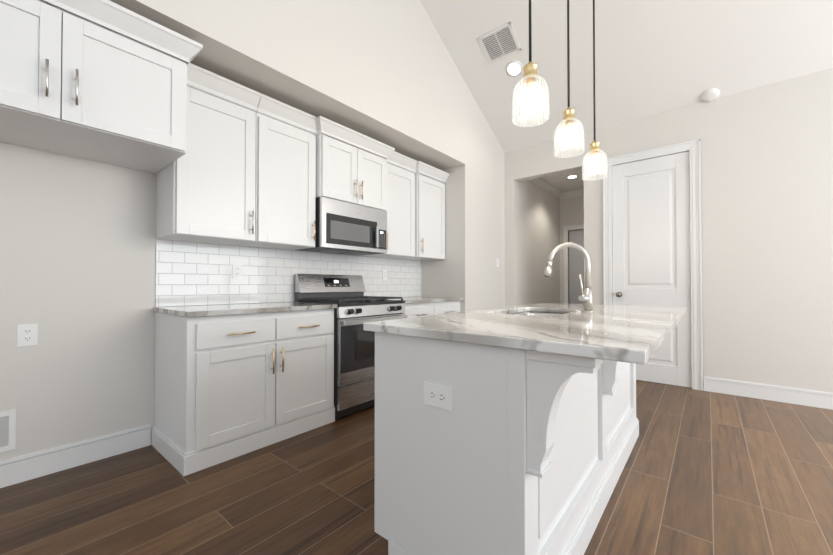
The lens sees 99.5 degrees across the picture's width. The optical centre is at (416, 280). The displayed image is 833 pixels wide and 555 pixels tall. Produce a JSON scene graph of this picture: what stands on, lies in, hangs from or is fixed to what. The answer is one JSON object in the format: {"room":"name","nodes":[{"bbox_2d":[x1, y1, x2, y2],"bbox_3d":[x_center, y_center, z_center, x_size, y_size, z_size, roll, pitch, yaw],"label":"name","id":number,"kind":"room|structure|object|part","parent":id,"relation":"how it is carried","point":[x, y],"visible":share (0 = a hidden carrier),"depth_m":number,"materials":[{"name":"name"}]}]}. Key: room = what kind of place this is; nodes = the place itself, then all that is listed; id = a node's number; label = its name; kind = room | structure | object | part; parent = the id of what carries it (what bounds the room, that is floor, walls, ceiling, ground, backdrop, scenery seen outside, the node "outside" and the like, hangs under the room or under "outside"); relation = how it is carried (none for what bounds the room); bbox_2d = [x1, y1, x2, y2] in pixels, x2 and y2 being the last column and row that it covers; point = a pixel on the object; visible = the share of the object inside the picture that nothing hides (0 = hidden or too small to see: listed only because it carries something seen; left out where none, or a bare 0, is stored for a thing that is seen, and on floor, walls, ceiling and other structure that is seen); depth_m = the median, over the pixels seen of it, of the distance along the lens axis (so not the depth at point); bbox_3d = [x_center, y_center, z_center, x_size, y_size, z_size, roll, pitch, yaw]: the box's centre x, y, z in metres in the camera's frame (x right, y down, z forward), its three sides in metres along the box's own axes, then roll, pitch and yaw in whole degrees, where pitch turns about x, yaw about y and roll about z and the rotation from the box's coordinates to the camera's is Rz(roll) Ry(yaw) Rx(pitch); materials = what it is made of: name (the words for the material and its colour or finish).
{"room":"kitchen","nodes":[
{"label":"kitchen","id":0,"kind":"room"},
{"bbox_2d":[109,0,464,169],"bbox_3d":[-1.929,-3.728,1.693,0.672,4.642,7.040,-1,-1,40],"label":"soffit","id":1,"kind":"structure","parent":0,"point":[386,72],"depth_m":2.83,"materials":[{"name":"white paint"}]},
{"bbox_2d":[0,139,702,460],"bbox_3d":[-0.205,-2.477,2.199,2.983,7.132,10.040,-1,-1,40],"label":"wall","id":2,"kind":"structure","parent":0,"point":[94,271],"depth_m":2.18,"materials":[{"name":"white paint"}]},
{"bbox_2d":[0,409,15,451],"bbox_3d":[-2.205,0.795,1.804,0.031,0.210,0.205,-1,-1,40],"label":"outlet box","id":3,"kind":"object","parent":2,"relation":"attached to","point":[7,430],"visible":1,"depth_m":1.87,"materials":[{"name":"white plastic"}]},
{"bbox_2d":[17,324,37,346],"bbox_3d":[-2.125,0.296,1.926,0.007,0.118,0.075,-1,-1,40],"label":"outlet","id":4,"kind":"object","parent":2,"relation":"attached to","point":[27,334],"visible":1,"depth_m":1.92,"materials":[{"name":"white plastic"}]},
{"bbox_2d":[0,0,191,173],"bbox_3d":[-1.852,-0.997,1.802,0.602,0.533,1.016,-1,-1,40],"label":"upper cabinet","id":5,"kind":"object","parent":2,"relation":"attached to","point":[75,82],"depth_m":1.73,"materials":[{"name":"white paint"}]},
{"bbox_2d":[156,64,259,245],"bbox_3d":[-1.454,-0.813,2.464,0.369,1.060,0.509,-1,-1,40],"label":"upper cabinet","id":6,"kind":"object","parent":2,"relation":"attached to","point":[228,161],"depth_m":2.35,"materials":[{"name":"white paint"}]},
{"bbox_2d":[232,263,241,278],"bbox_3d":[-1.411,-0.075,2.777,0.007,0.118,0.075,-1,-1,40],"label":"outlet","id":7,"kind":"object","parent":2,"relation":"attached to","point":[236,271],"visible":1,"depth_m":2.77,"materials":[{"name":"white plastic"}]},
{"bbox_2d":[244,96,319,249],"bbox_3d":[-1.131,-0.802,2.854,0.369,1.048,0.504,-1,-1,40],"label":"upper cabinet","id":8,"kind":"object","parent":2,"relation":"attached to","point":[287,136],"depth_m":2.73,"materials":[{"name":"white paint"}]},
{"bbox_2d":[316,128,387,211],"bbox_3d":[-0.700,-0.961,3.331,0.427,0.541,0.772,-1,-1,40],"label":"upper cabinet","id":9,"kind":"object","parent":2,"relation":"attached to","point":[348,171],"depth_m":3.14,"materials":[{"name":"white paint"}]},
{"bbox_2d":[297,197,386,255],"bbox_3d":[-0.679,-0.476,3.309,0.446,0.421,0.764,-1,-1,40],"label":"microwave","id":10,"kind":"object","parent":9,"relation":"attached to","point":[341,227],"visible":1,"depth_m":3.13,"materials":[{"name":"silver metal"}]},
{"bbox_2d":[382,270,386,279],"bbox_3d":[-0.363,-0.068,4.044,0.007,0.118,0.075,-1,-1,40],"label":"outlet","id":11,"kind":"object","parent":2,"relation":"attached to","point":[384,274],"visible":1,"depth_m":4.04,"materials":[{"name":"white plastic"}]},
{"bbox_2d":[361,148,419,259],"bbox_3d":[-0.298,-0.794,3.843,0.392,1.056,0.526,-1,-1,40],"label":"upper cabinet","id":12,"kind":"object","parent":2,"relation":"attached to","point":[403,214],"depth_m":3.78,"materials":[{"name":"white paint"}]},
{"bbox_2d":[0,377,832,487],"bbox_3d":[1.542,1.001,0.709,7.200,0.140,10.040,-1,-1,40],"label":"baseboard","id":13,"kind":"structure","parent":2,"relation":"attached to","point":[22,468],"depth_m":2.19,"materials":[{"name":"white paint"}]},
{"bbox_2d":[416,172,445,260],"bbox_3d":[0.039,-0.740,4.249,0.392,0.960,0.530,-1,-1,40],"label":"upper cabinet","id":14,"kind":"object","parent":2,"relation":"attached to","point":[432,189],"depth_m":4.13,"materials":[{"name":"white paint"}]},
{"bbox_2d":[0,380,832,554],"bbox_3d":[1.519,1.102,0.805,7.360,0.060,10.160,-1,-1,40],"label":"floor","id":15,"kind":"structure","parent":0,"point":[707,473],"depth_m":1.78,"materials":[{"name":"brown wood"}]},
{"bbox_2d":[151,309,334,475],"bbox_3d":[-1.194,0.653,2.559,0.622,0.882,1.015,-1,-1,40],"label":"base cabinet","id":16,"kind":"object","parent":15,"relation":"on","point":[232,381],"depth_m":2.23,"materials":[{"name":"white paint"}]},
{"bbox_2d":[153,302,336,316],"bbox_3d":[-1.189,0.196,2.553,0.644,0.031,1.028,-1,-1,40],"label":"countertop","id":17,"kind":"structure","parent":16,"relation":"on","point":[275,307],"depth_m":2.33,"materials":[{"name":"white stone"}]},
{"bbox_2d":[295,274,406,418],"bbox_3d":[-0.580,0.520,3.215,0.683,1.164,0.768,-1,-1,40],"label":"range","id":18,"kind":"object","parent":15,"relation":"on","point":[354,360],"visible":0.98,"depth_m":2.93,"materials":[{"name":"silver metal"}]},
{"bbox_2d":[404,301,459,317],"bbox_3d":[-0.039,0.671,3.955,0.622,0.882,1.056,-1,-1,40],"label":"base cabinet","id":19,"kind":"object","parent":15,"relation":"on","point":[432,307],"depth_m":3.74,"materials":[{"name":"white paint"}]},
{"bbox_2d":[387,297,462,304],"bbox_3d":[-0.030,0.213,3.954,0.644,0.031,1.056,-1,-1,40],"label":"countertop","id":20,"kind":"structure","parent":19,"relation":"on","point":[408,300],"depth_m":3.73,"materials":[{"name":"white stone"}]},
{"bbox_2d":[372,331,638,554],"bbox_3d":[0.758,0.645,1.890,0.811,0.882,1.987,-1,-1,40],"label":"kitchen island","id":21,"kind":"object","parent":15,"relation":"on","point":[513,430],"depth_m":1.19,"materials":[{"name":"white paint"}]},
{"bbox_2d":[424,382,452,410],"bbox_3d":[0.071,0.387,1.182,0.118,0.075,0.007,-1,-1,40],"label":"outlet","id":22,"kind":"object","parent":21,"relation":"attached to","point":[438,396],"depth_m":1.18,"materials":[{"name":"white plastic"}]},
{"bbox_2d":[363,303,686,366],"bbox_3d":[0.798,0.187,1.873,0.942,0.031,2.030,-1,-1,40],"label":"island countertop","id":23,"kind":"structure","parent":21,"relation":"on","point":[608,333],"depth_m":1.22,"materials":[{"name":"white stone"}]},
{"bbox_2d":[507,311,558,314],"bbox_3d":[0.694,0.308,2.030,0.374,0.230,0.644,-1,-1,40],"label":"sink","id":24,"kind":"object","parent":23,"relation":"in","point":[508,312],"depth_m":2.30,"materials":[{"name":"silver metal"}]},
{"bbox_2d":[543,243,594,310],"bbox_3d":[0.859,-0.022,1.992,0.232,0.390,0.187,-1,-1,40],"label":"faucet","id":25,"kind":"object","parent":23,"relation":"on","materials":[{"name":"silver metal"}]},
{"bbox_2d":[421,83,504,311],"bbox_3d":[0.647,-0.614,4.767,0.672,3.471,1.040,-1,-1,40],"label":"wall","id":26,"kind":"structure","parent":0,"point":[469,272],"depth_m":4.38,"materials":[{"name":"white paint"}]},
{"bbox_2d":[518,180,561,305],"bbox_3d":[2.002,-0.376,5.758,0.120,3.020,1.940,-1,-1,40],"label":"wall","id":27,"kind":"structure","parent":0,"point":[544,217],"depth_m":5.56,"materials":[{"name":"white paint"}]},
{"bbox_2d":[527,178,562,198],"bbox_3d":[2.040,-1.537,5.664,0.075,0.100,1.820,-1,-1,40],"label":"crown molding","id":28,"kind":"structure","parent":27,"relation":"attached to","point":[547,187],"depth_m":5.79,"materials":[{"name":"white paint"}]},
{"bbox_2d":[541,170,583,191],"bbox_3d":[2.389,-1.641,5.376,0.983,0.100,1.820,-1,-1,40],"label":"ceiling","id":29,"kind":"structure","parent":0,"point":[561,182],"depth_m":5.64,"materials":[{"name":"white paint"}]},
{"bbox_2d":[566,175,577,177],"bbox_3d":[2.376,-1.586,5.373,0.170,0.010,0.170,-1,-1,40],"label":"recessed light","id":30,"kind":"object","parent":29,"relation":"in","point":[572,176],"visible":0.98,"depth_m":5.35,"materials":[{"name":"white paint"}]},
{"bbox_2d":[562,196,583,302],"bbox_3d":[2.999,-0.372,6.115,0.960,3.020,0.120,-1,-1,40],"label":"wall","id":31,"kind":"structure","parent":0,"point":[573,207],"depth_m":6.26,"materials":[{"name":"white paint"}]},
{"bbox_2d":[563,189,583,198],"bbox_3d":[2.948,-1.533,6.045,0.810,0.100,0.075,-1,-1,40],"label":"crown molding","id":32,"kind":"structure","parent":31,"relation":"attached to","point":[574,193],"depth_m":6.19,"materials":[{"name":"white paint"}]},
{"bbox_2d":[568,229,583,303],"bbox_3d":[3.037,0.110,6.076,0.795,2.055,0.123,-1,-1,40],"label":"hall door","id":33,"kind":"structure","parent":31,"relation":"in","point":[576,263],"depth_m":6.23,"materials":[{"name":"grey paint"}]},
{"bbox_2d":[420,0,832,152],"bbox_3d":[0.901,-3.991,0.121,7.360,4.394,8.220,-1,-1,40],"label":"ceiling","id":34,"kind":"structure","parent":0,"point":[654,56],"depth_m":3.38,"materials":[{"name":"white paint"}]},
{"bbox_2d":[477,21,520,63],"bbox_3d":[0.863,-2.463,3.669,0.360,0.153,0.280,-1,-1,40],"label":"ceiling vent","id":35,"kind":"object","parent":34,"relation":"in","point":[499,43],"visible":1,"depth_m":3.66,"materials":[{"name":"white paint"}]},
{"bbox_2d":[505,60,522,76],"bbox_3d":[1.069,-2.319,3.860,0.190,0.093,0.171,-1,-1,40],"label":"recessed light","id":36,"kind":"object","parent":34,"relation":"in","point":[513,68],"visible":0.98,"depth_m":3.85,"materials":[{"name":"white paint"}]},
{"bbox_2d":[512,0,549,126],"bbox_3d":[0.497,-2.097,1.555,0.157,2.787,0.158,-1,-1,40],"label":"pendant light","id":37,"kind":"object","parent":34,"relation":"hanging from","point":[530,103],"visible":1,"depth_m":1.50,"materials":[{"name":"clear glass"}]},
{"bbox_3d":[0.497,-0.793,1.539,0.157,0.180,0.158,-1,-1,40],"label":"lamp shade","id":38,"kind":"part","parent":37,"relation":"part of","materials":[{"name":"white glass"}]},
{"bbox_2d":[553,0,584,157],"bbox_3d":[0.835,-1.958,1.946,0.157,2.518,0.158,-1,-1,40],"label":"pendant light","id":39,"kind":"object","parent":34,"relation":"hanging from","point":[569,140],"visible":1,"depth_m":1.90,"materials":[{"name":"clear glass"}]},
{"bbox_3d":[0.835,-0.789,1.931,0.157,0.180,0.158,-1,-1,40],"label":"lamp shade","id":40,"kind":"part","parent":39,"relation":"part of","materials":[{"name":"white glass"}]},
{"bbox_2d":[582,0,607,180],"bbox_3d":[1.199,-1.804,2.384,0.157,2.221,0.158,-1,-1,40],"label":"pendant light","id":41,"kind":"object","parent":34,"relation":"hanging from","point":[595,164],"visible":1,"depth_m":2.35,"materials":[{"name":"clear glass"}]},
{"bbox_3d":[1.199,-0.783,2.372,0.157,0.180,0.158,-1,-1,40],"label":"lamp shade","id":42,"kind":"part","parent":41,"relation":"part of","materials":[{"name":"white glass"}]},
{"bbox_2d":[702,88,719,101],"bbox_3d":[2.921,-1.841,3.498,0.132,0.085,0.125,-1,-1,40],"label":"smoke detector","id":43,"kind":"object","parent":34,"relation":"attached to","point":[712,94],"visible":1,"depth_m":3.48,"materials":[{"name":"white plastic"}]},
{"bbox_2d":[504,68,832,392],"bbox_3d":[3.538,-0.414,3.138,7.200,3.030,0.140,-1,-1,40],"label":"wall","id":44,"kind":"structure","parent":0,"point":[767,221],"depth_m":3.33,"materials":[{"name":"white paint"}]},
{"bbox_2d":[612,151,691,387],"bbox_3d":[2.547,-0.119,3.848,0.726,2.443,0.113,-1,-1,40],"label":"pantry door","id":45,"kind":"structure","parent":44,"relation":"in","point":[651,226],"depth_m":3.82,"materials":[{"name":"white paint"}]},
{"bbox_3d":[2.549,-0.130,3.821,0.689,2.176,0.073,-1,-1,40],"label":"pantry door hardware","id":46,"kind":"part","parent":45,"relation":"part of","materials":[{"name":"white wood"}]}
]}

